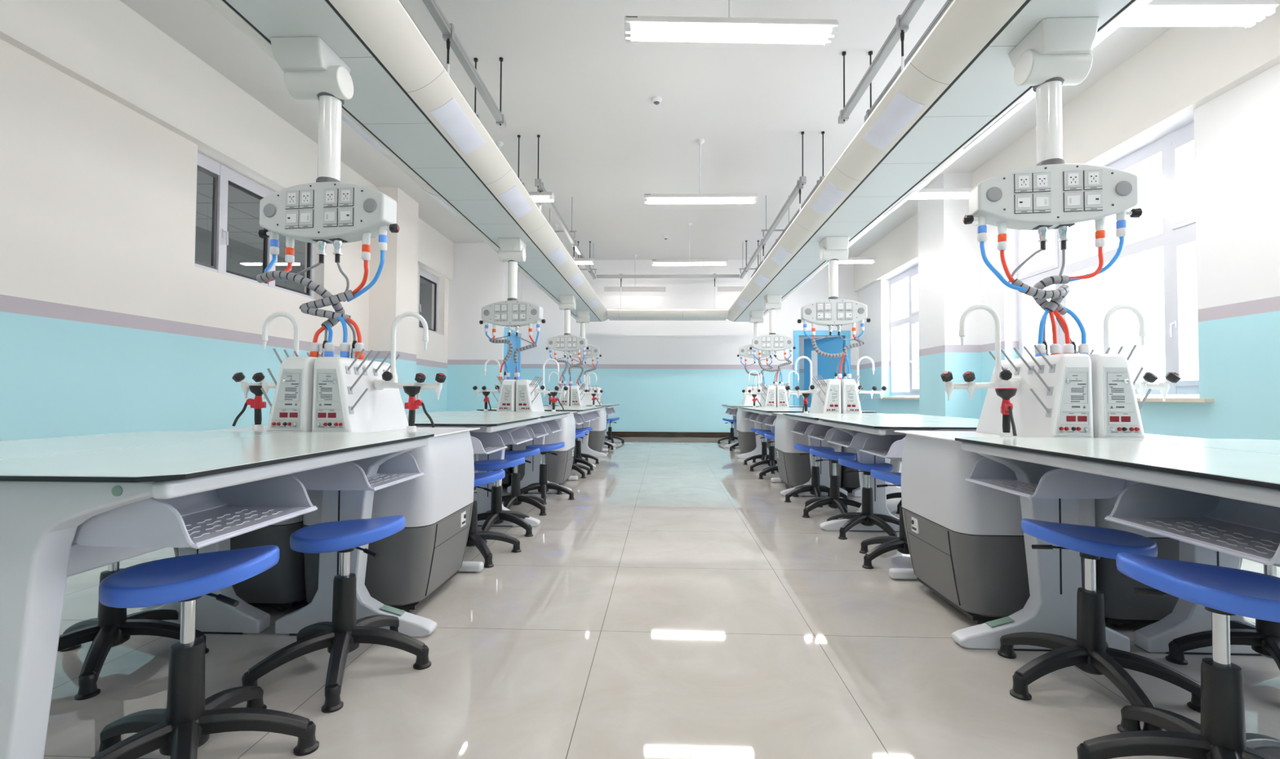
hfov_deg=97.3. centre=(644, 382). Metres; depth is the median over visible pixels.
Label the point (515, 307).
socket
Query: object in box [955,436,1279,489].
countertop
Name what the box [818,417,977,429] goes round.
countertop
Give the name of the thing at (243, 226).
window glass
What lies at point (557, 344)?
switch plate
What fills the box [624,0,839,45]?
ceiling lamp
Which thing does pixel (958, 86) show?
duct
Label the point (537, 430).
tray
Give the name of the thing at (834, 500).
stool
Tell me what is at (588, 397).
console
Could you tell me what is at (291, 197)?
socket
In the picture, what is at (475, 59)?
rail
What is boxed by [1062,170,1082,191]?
socket
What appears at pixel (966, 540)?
base cabinet
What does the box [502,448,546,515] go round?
stool
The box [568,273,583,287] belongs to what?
diffuser
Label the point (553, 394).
cup
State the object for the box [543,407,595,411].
countertop
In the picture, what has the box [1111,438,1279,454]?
countertop
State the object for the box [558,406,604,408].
countertop
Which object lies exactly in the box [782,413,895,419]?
countertop
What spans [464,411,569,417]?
countertop
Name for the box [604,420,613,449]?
stool
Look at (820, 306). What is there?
socket
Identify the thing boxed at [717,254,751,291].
lamp
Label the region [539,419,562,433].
tray
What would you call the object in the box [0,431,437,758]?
lab bench
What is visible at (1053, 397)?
console
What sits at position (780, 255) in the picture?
diffuser
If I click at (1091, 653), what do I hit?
stool
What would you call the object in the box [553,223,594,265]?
ceiling lamp
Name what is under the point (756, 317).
pendant
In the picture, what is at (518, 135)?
rail
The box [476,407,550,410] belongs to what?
countertop
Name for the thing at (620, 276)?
rail
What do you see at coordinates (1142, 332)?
gooseneck faucet
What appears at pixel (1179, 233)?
window
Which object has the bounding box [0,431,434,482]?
countertop
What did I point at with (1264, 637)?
stool
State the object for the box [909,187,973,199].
ceiling lamp
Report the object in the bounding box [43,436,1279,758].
floor
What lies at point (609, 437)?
stool
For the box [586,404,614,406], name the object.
countertop
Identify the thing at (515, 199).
diffuser
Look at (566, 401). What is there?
console
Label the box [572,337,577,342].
socket
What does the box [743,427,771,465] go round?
stool
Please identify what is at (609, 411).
tray
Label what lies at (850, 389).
console
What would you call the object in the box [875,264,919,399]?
window
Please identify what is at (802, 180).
rail
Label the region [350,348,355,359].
socket
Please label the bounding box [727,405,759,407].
countertop
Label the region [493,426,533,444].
tray
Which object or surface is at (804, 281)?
diffuser
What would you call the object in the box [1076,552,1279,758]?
stool
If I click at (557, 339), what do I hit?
socket
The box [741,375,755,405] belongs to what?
console
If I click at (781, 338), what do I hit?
socket
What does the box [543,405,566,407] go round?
countertop
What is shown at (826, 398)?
console
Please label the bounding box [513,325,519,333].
socket
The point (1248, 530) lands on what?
tray
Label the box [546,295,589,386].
pendant
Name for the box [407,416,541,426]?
countertop
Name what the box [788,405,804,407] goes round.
countertop
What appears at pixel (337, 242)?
plug
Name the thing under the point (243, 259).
wall
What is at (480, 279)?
wall
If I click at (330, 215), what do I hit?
switch plate
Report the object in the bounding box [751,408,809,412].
countertop
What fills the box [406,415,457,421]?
countertop
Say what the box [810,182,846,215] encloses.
diffuser
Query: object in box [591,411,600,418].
tray
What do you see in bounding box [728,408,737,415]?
tray
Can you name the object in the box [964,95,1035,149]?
ceiling light
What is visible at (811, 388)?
gooseneck faucet
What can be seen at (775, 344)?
switch plate
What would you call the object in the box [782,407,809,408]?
countertop
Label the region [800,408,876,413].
countertop
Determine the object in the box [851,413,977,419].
countertop
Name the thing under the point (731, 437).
stool
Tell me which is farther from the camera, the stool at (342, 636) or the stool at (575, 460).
the stool at (575, 460)
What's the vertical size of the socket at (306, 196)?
0.080 m
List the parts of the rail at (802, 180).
threaded rod, threaded rod, threaded rod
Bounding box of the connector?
[1053,223,1075,242]
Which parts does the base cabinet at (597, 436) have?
door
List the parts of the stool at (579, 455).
seat, leg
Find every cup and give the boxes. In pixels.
[403,386,420,396]
[482,391,489,396]
[550,392,557,396]
[802,393,809,398]
[995,389,1017,399]
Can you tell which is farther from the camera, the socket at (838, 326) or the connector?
the socket at (838, 326)
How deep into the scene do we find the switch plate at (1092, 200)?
2.32 m
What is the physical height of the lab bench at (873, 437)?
0.742 m
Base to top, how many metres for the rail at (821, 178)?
1.325 m
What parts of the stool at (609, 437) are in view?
seat, leg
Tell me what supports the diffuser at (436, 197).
attached to the duct at (404, 102)
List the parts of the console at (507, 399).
outlet arm, control panel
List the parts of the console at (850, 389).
control panel, outlet arm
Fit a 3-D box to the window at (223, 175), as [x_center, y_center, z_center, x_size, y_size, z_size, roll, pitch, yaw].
[-4.193,-1.602,6.128,0.122,1.120,1.940,0,-1,2]
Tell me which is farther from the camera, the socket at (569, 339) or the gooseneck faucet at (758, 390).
the socket at (569, 339)
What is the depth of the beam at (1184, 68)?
4.88 m
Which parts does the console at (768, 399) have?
outlet arm, control panel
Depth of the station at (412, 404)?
2.46 m
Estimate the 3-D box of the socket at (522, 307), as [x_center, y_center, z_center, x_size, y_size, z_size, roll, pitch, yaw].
[-1.200,-0.739,5.543,0.069,0.080,0.007,0,-1,9]
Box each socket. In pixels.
[284,190,299,208]
[299,189,314,208]
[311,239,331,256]
[320,348,324,356]
[323,188,337,207]
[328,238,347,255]
[338,187,354,206]
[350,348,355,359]
[493,304,501,312]
[500,304,507,312]
[505,325,511,333]
[511,303,519,311]
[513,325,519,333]
[519,303,526,311]
[555,337,559,342]
[560,337,564,342]
[567,337,572,342]
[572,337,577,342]
[761,337,766,342]
[766,337,770,342]
[773,336,778,342]
[779,336,783,342]
[817,302,824,311]
[824,302,831,311]
[827,324,833,332]
[835,324,841,332]
[836,302,844,311]
[844,302,852,311]
[1013,173,1032,192]
[1031,172,1050,191]
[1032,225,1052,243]
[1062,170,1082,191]
[1083,169,1102,190]
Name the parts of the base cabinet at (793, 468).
door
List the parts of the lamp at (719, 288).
hanging rod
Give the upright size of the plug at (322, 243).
0.070 m
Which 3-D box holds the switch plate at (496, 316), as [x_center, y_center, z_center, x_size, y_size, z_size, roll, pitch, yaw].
[-1.462,-0.651,5.580,0.069,0.080,0.007,0,-1,9]
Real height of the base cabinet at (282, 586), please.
0.729 m
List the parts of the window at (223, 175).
handle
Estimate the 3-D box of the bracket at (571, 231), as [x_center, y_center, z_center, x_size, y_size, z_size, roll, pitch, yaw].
[-1.277,-2.518,8.567,0.480,0.620,0.030,0,-1,2]
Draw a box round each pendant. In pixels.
[256,36,399,359]
[479,238,546,380]
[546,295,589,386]
[564,311,601,386]
[737,311,775,386]
[749,294,795,385]
[797,236,871,379]
[962,17,1142,356]
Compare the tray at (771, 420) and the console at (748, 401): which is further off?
the console at (748, 401)
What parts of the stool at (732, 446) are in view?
leg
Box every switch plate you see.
[284,209,299,228]
[298,209,313,228]
[323,208,337,226]
[338,207,353,226]
[493,313,500,321]
[500,312,507,320]
[511,312,519,320]
[519,312,526,320]
[555,342,559,348]
[560,342,564,348]
[567,342,572,347]
[572,342,577,347]
[761,342,766,347]
[766,342,770,347]
[773,342,778,347]
[779,342,783,347]
[817,311,824,319]
[824,311,831,319]
[836,311,844,319]
[844,311,852,319]
[1013,193,1032,213]
[1032,192,1051,213]
[1063,191,1082,211]
[1083,191,1102,210]
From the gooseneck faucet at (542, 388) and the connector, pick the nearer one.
the connector
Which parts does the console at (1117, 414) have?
printed frame, control panel, outlet arm, tap knob, tap knob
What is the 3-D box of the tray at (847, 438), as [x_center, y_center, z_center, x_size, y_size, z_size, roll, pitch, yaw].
[1.403,0.334,3.689,0.294,0.146,0.433,0,-1,2]
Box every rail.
[399,0,481,122]
[422,0,506,128]
[517,134,584,275]
[534,134,595,279]
[595,273,739,308]
[739,131,806,279]
[751,131,825,278]
[837,0,924,124]
[864,0,953,122]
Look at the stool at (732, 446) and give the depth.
9.35 m
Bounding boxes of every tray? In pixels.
[72,475,317,549]
[288,452,424,491]
[435,426,507,454]
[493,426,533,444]
[524,422,548,438]
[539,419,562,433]
[573,414,583,425]
[576,413,591,422]
[586,412,595,420]
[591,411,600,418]
[605,408,613,414]
[724,408,732,413]
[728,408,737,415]
[742,412,755,419]
[749,413,760,421]
[755,414,773,423]
[764,412,796,426]
[791,421,817,435]
[807,424,837,440]
[827,429,875,448]
[859,429,941,457]
[964,457,1124,498]
[1104,482,1279,565]
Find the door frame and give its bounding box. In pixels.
[799,336,837,406]
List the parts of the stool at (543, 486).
leg, leg, seat, leg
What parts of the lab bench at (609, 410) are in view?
leg, edge rail, leg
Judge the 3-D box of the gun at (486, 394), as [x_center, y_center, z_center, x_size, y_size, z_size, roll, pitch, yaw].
[-1.565,0.189,5.612,0.074,0.199,0.143,0,-1,12]
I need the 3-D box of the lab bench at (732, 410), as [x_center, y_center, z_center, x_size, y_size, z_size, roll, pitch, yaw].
[2.030,0.774,10.007,1.236,0.742,1.920,0,-1,2]
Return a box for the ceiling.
[120,0,1172,260]
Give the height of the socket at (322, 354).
0.050 m
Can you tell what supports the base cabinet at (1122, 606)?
on the floor
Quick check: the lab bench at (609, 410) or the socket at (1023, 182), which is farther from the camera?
the lab bench at (609, 410)
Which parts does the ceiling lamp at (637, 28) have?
hanging rod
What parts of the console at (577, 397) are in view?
control panel, outlet arm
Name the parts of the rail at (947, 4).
threaded rod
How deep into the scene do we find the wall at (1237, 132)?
4.42 m
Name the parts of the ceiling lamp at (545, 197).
hanging rod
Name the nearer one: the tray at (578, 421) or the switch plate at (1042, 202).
the switch plate at (1042, 202)
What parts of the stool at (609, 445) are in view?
leg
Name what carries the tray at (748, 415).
on the lab bench at (762, 417)
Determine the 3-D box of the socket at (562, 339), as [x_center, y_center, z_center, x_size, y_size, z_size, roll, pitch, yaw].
[-1.269,-0.663,8.669,0.069,0.080,0.007,0,-1,9]
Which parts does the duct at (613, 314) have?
panel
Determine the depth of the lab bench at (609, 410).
9.96 m
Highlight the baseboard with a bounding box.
[606,431,730,437]
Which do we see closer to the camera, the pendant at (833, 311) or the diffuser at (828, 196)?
the diffuser at (828, 196)
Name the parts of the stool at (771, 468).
leg, seat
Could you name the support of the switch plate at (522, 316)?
attached to the pendant at (512, 312)
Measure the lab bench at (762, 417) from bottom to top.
0.742 m
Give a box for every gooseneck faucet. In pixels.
[261,311,299,356]
[373,311,428,386]
[484,358,501,390]
[534,358,559,391]
[548,372,559,391]
[583,374,589,392]
[584,372,596,392]
[747,370,764,392]
[759,373,762,391]
[786,370,799,392]
[794,355,820,391]
[856,355,875,391]
[959,303,1020,384]
[1102,303,1146,354]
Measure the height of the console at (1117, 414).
0.566 m
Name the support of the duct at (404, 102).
hanging from the rail at (540, 185)
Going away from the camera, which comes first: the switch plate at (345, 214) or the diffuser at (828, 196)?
the switch plate at (345, 214)
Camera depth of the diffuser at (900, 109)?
3.20 m
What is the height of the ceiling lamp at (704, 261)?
0.729 m
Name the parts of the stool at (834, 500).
leg, leg, lever, seat, seat mount, leg, leg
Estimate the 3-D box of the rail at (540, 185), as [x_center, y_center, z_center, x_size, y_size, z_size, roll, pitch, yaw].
[-1.143,-2.151,9.104,0.068,1.325,5.240,0,-1,2]
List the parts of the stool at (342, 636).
leg, leg, leg, seat mount, seat, lever, leg, leg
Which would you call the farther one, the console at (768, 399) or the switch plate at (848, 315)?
the console at (768, 399)
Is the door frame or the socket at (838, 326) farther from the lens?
the door frame
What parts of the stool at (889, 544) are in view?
leg, leg, seat, lever, leg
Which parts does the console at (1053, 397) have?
tap knob, tap knob, outlet arm, control panel, printed frame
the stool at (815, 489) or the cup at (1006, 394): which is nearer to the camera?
the cup at (1006, 394)
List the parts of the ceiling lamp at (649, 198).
hanging rod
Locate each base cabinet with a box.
[173,426,306,610]
[302,426,484,613]
[472,410,512,488]
[511,411,577,485]
[574,406,608,452]
[734,407,771,453]
[770,413,841,488]
[840,413,900,492]
[888,431,1095,624]
[1094,433,1242,626]
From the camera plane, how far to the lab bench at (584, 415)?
7.40 m
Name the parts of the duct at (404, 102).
panel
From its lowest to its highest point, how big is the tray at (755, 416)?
0.146 m
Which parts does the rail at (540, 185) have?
threaded rod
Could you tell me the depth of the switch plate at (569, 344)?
8.65 m
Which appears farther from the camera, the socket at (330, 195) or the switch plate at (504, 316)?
the switch plate at (504, 316)
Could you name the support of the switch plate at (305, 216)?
attached to the pendant at (328, 210)
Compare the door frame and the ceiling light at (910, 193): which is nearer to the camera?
the ceiling light at (910, 193)
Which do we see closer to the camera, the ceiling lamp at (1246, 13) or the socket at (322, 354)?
the socket at (322, 354)
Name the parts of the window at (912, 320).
sill, sash, sash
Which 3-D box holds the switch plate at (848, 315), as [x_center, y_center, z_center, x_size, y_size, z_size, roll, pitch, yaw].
[1.967,-0.648,5.425,0.069,0.080,0.007,0,-1,9]
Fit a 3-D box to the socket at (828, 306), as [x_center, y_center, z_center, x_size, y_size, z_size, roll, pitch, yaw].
[1.776,-0.736,5.456,0.069,0.080,0.007,0,-1,9]
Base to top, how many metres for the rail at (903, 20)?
1.325 m
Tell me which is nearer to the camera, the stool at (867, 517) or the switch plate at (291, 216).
the switch plate at (291, 216)
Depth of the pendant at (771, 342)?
8.55 m
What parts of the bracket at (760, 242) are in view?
threaded rod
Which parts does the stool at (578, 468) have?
leg, seat, leg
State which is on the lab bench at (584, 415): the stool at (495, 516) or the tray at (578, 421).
the tray at (578, 421)
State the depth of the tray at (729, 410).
10.63 m
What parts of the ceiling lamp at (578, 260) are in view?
hanging rod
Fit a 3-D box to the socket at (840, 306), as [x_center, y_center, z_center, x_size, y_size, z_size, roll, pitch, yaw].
[1.892,-0.736,5.439,0.069,0.080,0.007,0,-1,9]
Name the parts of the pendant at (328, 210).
tap knob, tap knob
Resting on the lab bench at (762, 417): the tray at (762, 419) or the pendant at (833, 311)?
the tray at (762, 419)
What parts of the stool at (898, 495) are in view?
leg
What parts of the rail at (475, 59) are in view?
threaded rod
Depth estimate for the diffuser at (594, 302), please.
9.53 m
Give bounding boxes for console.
[231,311,320,431]
[311,311,446,432]
[472,358,516,411]
[515,358,568,411]
[542,372,570,406]
[570,372,603,406]
[582,374,600,404]
[587,375,602,404]
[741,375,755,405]
[742,370,776,407]
[742,373,770,405]
[775,370,803,407]
[785,355,840,413]
[840,355,886,413]
[940,303,1093,437]
[1076,303,1181,438]
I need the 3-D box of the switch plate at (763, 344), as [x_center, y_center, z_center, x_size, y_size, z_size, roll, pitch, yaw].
[1.811,-0.572,8.562,0.069,0.080,0.007,0,-1,9]
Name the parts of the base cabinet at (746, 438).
door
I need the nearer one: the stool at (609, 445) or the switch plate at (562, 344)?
the switch plate at (562, 344)
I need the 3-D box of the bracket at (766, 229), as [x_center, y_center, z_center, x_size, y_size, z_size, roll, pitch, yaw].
[1.991,-2.504,8.447,0.480,0.620,0.030,0,-1,2]
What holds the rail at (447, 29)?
hanging from the ceiling
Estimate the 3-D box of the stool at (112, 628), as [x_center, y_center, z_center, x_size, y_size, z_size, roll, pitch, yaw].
[-1.772,0.698,1.901,0.534,0.460,0.514,0,-1,2]
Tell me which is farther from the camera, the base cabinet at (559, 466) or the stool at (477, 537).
the base cabinet at (559, 466)
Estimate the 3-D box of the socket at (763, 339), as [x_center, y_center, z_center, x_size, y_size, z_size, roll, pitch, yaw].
[1.812,-0.660,8.564,0.069,0.080,0.007,0,-1,9]
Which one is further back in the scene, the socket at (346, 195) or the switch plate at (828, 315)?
the switch plate at (828, 315)
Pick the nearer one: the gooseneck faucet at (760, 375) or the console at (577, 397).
the console at (577, 397)
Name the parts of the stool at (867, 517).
leg, lever, leg, seat, seat mount, leg, leg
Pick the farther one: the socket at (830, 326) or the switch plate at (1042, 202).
the socket at (830, 326)
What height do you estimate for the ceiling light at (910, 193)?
0.080 m
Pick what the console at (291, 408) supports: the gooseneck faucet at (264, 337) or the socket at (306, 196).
the gooseneck faucet at (264, 337)
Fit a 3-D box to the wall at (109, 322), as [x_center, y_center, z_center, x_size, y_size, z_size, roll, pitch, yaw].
[-4.072,-0.989,4.152,0.650,3.920,13.950,0,-1,2]
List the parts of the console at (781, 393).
control panel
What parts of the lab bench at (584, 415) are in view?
cross rail, leg, edge rail, leg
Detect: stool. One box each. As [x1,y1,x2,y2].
[57,561,208,700]
[90,545,319,758]
[241,515,431,713]
[466,470,521,568]
[474,457,533,542]
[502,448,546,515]
[520,442,574,504]
[571,432,591,478]
[573,429,593,471]
[575,426,599,463]
[604,417,623,444]
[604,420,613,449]
[717,417,737,444]
[729,421,738,450]
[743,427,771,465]
[749,430,777,474]
[758,433,778,479]
[784,443,848,507]
[802,448,862,518]
[826,457,899,539]
[858,469,909,568]
[886,492,902,514]
[997,518,1200,731]
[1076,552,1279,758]
[1164,564,1279,670]
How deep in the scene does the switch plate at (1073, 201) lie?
2.33 m
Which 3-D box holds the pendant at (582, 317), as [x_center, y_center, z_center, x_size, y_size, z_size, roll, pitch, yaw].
[-1.130,-0.604,10.246,0.687,1.384,0.248,0,-1,-6]
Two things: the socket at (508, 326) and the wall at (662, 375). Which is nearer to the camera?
the socket at (508, 326)
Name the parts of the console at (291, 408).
tap knob, tap knob, outlet arm, control panel, printed frame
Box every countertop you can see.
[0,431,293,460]
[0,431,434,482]
[405,411,506,416]
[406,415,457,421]
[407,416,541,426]
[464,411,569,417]
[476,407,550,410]
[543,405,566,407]
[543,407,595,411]
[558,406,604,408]
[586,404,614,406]
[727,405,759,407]
[738,407,791,409]
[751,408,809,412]
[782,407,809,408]
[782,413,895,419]
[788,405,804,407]
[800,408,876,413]
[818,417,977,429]
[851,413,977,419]
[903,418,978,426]
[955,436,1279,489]
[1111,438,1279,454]
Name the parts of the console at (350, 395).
printed frame, control panel, outlet arm, tap knob, tap knob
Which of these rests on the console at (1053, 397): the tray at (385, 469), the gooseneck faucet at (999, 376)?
the gooseneck faucet at (999, 376)
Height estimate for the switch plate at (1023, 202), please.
0.080 m
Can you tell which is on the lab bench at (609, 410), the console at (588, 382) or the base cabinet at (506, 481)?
the console at (588, 382)
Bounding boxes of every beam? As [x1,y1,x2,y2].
[0,0,453,279]
[853,0,1279,292]
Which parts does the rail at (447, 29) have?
threaded rod, threaded rod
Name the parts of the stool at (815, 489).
leg, leg, seat, leg, leg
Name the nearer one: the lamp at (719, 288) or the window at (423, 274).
the window at (423, 274)
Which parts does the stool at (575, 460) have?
seat, leg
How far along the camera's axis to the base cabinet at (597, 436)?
8.42 m
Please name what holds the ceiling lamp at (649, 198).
hanging from the ceiling
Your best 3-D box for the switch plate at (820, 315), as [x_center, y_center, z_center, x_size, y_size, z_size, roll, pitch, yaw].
[1.706,-0.648,5.465,0.069,0.080,0.007,0,-1,9]
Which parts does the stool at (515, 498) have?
leg, leg, seat, leg, leg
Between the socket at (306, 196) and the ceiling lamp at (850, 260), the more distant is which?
the ceiling lamp at (850, 260)
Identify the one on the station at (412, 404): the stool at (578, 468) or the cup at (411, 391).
the cup at (411, 391)
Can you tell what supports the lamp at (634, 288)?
hanging from the ceiling
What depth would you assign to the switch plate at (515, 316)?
5.55 m
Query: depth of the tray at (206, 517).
1.28 m
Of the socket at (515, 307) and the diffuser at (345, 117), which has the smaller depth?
the diffuser at (345, 117)
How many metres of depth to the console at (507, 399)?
5.37 m
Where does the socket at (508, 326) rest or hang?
attached to the pendant at (512, 312)
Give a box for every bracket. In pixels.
[549,196,576,237]
[580,265,596,274]
[738,241,760,273]
[760,195,789,236]
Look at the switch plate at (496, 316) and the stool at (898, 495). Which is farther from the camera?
the switch plate at (496, 316)
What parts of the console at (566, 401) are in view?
control panel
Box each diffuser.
[341,112,390,155]
[420,186,462,217]
[429,97,484,154]
[498,185,532,217]
[547,247,568,266]
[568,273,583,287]
[587,297,599,307]
[737,297,749,307]
[753,272,769,286]
[770,246,792,265]
[798,272,817,286]
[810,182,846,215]
[863,91,924,150]
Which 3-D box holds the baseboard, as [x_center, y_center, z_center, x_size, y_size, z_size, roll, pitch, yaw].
[0.259,1.136,12.365,6.020,0.115,0.020,0,-1,2]
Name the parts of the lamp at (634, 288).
hanging rod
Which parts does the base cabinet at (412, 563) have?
door, lock plate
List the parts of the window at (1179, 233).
sash, sash, handle, sill, sash, sash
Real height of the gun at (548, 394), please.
0.199 m
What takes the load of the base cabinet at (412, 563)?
on the floor
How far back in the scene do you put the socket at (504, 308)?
5.57 m
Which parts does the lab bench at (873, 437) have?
leg, edge rail, leg, leg, cross rail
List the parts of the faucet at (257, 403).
lever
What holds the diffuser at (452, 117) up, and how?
attached to the duct at (404, 102)
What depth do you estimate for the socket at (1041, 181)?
2.35 m
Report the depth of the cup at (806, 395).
5.30 m
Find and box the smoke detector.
[651,96,662,104]
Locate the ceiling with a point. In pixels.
(571, 78)
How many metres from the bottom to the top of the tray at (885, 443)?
0.146 m
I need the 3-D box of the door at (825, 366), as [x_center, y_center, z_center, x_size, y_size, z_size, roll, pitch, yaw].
[3.873,0.042,12.569,1.220,2.350,0.658,0,-1,2]
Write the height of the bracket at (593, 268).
0.620 m
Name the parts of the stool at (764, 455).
leg, seat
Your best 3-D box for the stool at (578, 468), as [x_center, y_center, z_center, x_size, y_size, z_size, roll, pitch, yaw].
[-0.872,0.797,6.304,0.520,0.485,0.532,0,-1,2]
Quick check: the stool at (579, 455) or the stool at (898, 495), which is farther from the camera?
the stool at (579, 455)
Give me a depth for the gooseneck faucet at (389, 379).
2.50 m
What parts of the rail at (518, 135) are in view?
threaded rod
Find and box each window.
[195,151,315,299]
[417,267,438,333]
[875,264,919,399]
[1017,120,1213,402]
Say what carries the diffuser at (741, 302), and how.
attached to the duct at (958, 86)
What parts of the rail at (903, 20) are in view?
threaded rod, threaded rod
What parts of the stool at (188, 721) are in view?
leg, leg, leg, seat, seat mount, lever, leg, leg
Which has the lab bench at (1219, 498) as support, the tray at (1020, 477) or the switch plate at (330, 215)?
the tray at (1020, 477)
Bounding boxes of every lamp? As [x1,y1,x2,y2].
[494,141,555,202]
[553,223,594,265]
[604,254,666,291]
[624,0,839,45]
[644,138,757,204]
[651,222,728,266]
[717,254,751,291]
[838,257,875,263]
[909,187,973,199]
[1120,0,1279,27]
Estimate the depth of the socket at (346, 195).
2.46 m
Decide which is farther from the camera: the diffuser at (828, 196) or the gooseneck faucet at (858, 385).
the gooseneck faucet at (858, 385)
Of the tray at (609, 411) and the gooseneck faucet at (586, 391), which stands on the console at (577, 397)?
the gooseneck faucet at (586, 391)
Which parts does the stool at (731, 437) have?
leg, seat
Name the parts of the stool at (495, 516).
leg, leg, seat, leg, leg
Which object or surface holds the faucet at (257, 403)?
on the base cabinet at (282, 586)
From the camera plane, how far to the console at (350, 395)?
2.38 m
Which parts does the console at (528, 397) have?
control panel, outlet arm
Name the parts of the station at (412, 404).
lever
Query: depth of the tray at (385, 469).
1.83 m
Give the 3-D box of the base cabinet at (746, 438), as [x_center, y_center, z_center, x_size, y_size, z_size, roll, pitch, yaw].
[1.695,0.745,8.650,0.550,0.729,0.673,0,-1,2]
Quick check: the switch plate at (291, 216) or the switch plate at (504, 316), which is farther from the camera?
the switch plate at (504, 316)
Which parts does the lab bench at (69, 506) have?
leg, leg, edge rail, leg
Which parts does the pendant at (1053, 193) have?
tap knob, tap knob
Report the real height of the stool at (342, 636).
0.485 m
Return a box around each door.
[503,327,521,379]
[793,330,850,407]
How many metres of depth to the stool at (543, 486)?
4.85 m
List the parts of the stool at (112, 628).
leg, leg, leg, leg, leg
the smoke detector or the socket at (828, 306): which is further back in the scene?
the smoke detector
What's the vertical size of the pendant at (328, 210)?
1.384 m
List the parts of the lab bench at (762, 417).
leg, edge rail, leg, cross rail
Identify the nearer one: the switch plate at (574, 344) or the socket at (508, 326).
the socket at (508, 326)
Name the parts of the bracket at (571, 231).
threaded rod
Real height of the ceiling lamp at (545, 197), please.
0.704 m
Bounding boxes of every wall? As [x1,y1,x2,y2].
[0,38,448,441]
[195,226,431,328]
[446,242,521,411]
[520,259,858,432]
[857,62,1279,439]
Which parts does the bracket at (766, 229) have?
threaded rod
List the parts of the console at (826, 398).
outlet arm, control panel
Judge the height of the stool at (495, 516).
0.490 m
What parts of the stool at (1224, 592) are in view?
leg, lever, leg, seat, seat mount, leg, leg, leg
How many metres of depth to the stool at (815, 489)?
4.80 m
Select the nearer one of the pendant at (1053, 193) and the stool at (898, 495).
the pendant at (1053, 193)
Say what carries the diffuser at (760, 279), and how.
attached to the duct at (958, 86)
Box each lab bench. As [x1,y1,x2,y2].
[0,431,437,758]
[405,411,572,527]
[476,405,606,468]
[542,404,621,447]
[720,404,804,448]
[737,407,876,471]
[780,413,978,532]
[951,436,1279,656]
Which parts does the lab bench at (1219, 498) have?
leg, edge rail, leg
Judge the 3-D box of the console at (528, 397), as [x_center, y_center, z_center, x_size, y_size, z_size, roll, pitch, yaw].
[-0.986,0.025,5.611,0.468,0.534,0.530,0,-1,2]
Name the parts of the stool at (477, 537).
leg, lever, seat, leg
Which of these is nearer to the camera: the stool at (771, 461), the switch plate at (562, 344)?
the stool at (771, 461)
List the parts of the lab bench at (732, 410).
leg, edge rail, leg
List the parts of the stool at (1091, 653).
leg, lever, leg, seat, seat mount, leg, leg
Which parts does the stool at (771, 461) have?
leg, seat, leg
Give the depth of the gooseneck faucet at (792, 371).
8.59 m
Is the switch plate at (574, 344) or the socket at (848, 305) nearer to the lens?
the socket at (848, 305)
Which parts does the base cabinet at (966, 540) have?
lock plate, door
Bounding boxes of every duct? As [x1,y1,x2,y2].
[204,0,608,321]
[606,308,728,320]
[726,0,1151,321]
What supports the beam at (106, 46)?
attached to the wall at (109, 322)
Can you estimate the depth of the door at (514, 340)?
11.84 m
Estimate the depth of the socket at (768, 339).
8.55 m
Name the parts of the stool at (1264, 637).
leg, leg, leg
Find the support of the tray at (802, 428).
on the lab bench at (873, 437)
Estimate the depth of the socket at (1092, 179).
2.32 m
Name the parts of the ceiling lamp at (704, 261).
hanging rod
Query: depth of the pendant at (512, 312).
5.57 m
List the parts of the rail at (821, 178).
threaded rod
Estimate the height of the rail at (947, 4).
1.325 m
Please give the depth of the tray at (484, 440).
3.17 m
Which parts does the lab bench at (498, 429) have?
cross rail, leg, leg, edge rail, leg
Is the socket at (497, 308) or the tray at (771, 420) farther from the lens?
the tray at (771, 420)
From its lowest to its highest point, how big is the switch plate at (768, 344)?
0.080 m
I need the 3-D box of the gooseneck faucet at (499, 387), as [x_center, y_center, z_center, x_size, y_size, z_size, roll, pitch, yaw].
[-1.491,-0.075,5.600,0.240,0.338,0.094,0,-1,2]
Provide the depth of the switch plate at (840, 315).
5.43 m
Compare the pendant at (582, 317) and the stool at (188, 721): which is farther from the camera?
the pendant at (582, 317)
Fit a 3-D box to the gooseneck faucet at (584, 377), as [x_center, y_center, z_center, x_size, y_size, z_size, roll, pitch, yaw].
[-1.033,0.023,9.987,0.094,0.338,0.240,0,-1,2]
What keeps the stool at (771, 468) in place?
on the floor
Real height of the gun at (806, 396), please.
0.199 m
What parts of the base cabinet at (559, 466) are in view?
door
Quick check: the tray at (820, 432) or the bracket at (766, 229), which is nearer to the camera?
the tray at (820, 432)
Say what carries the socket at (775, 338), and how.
attached to the pendant at (771, 342)

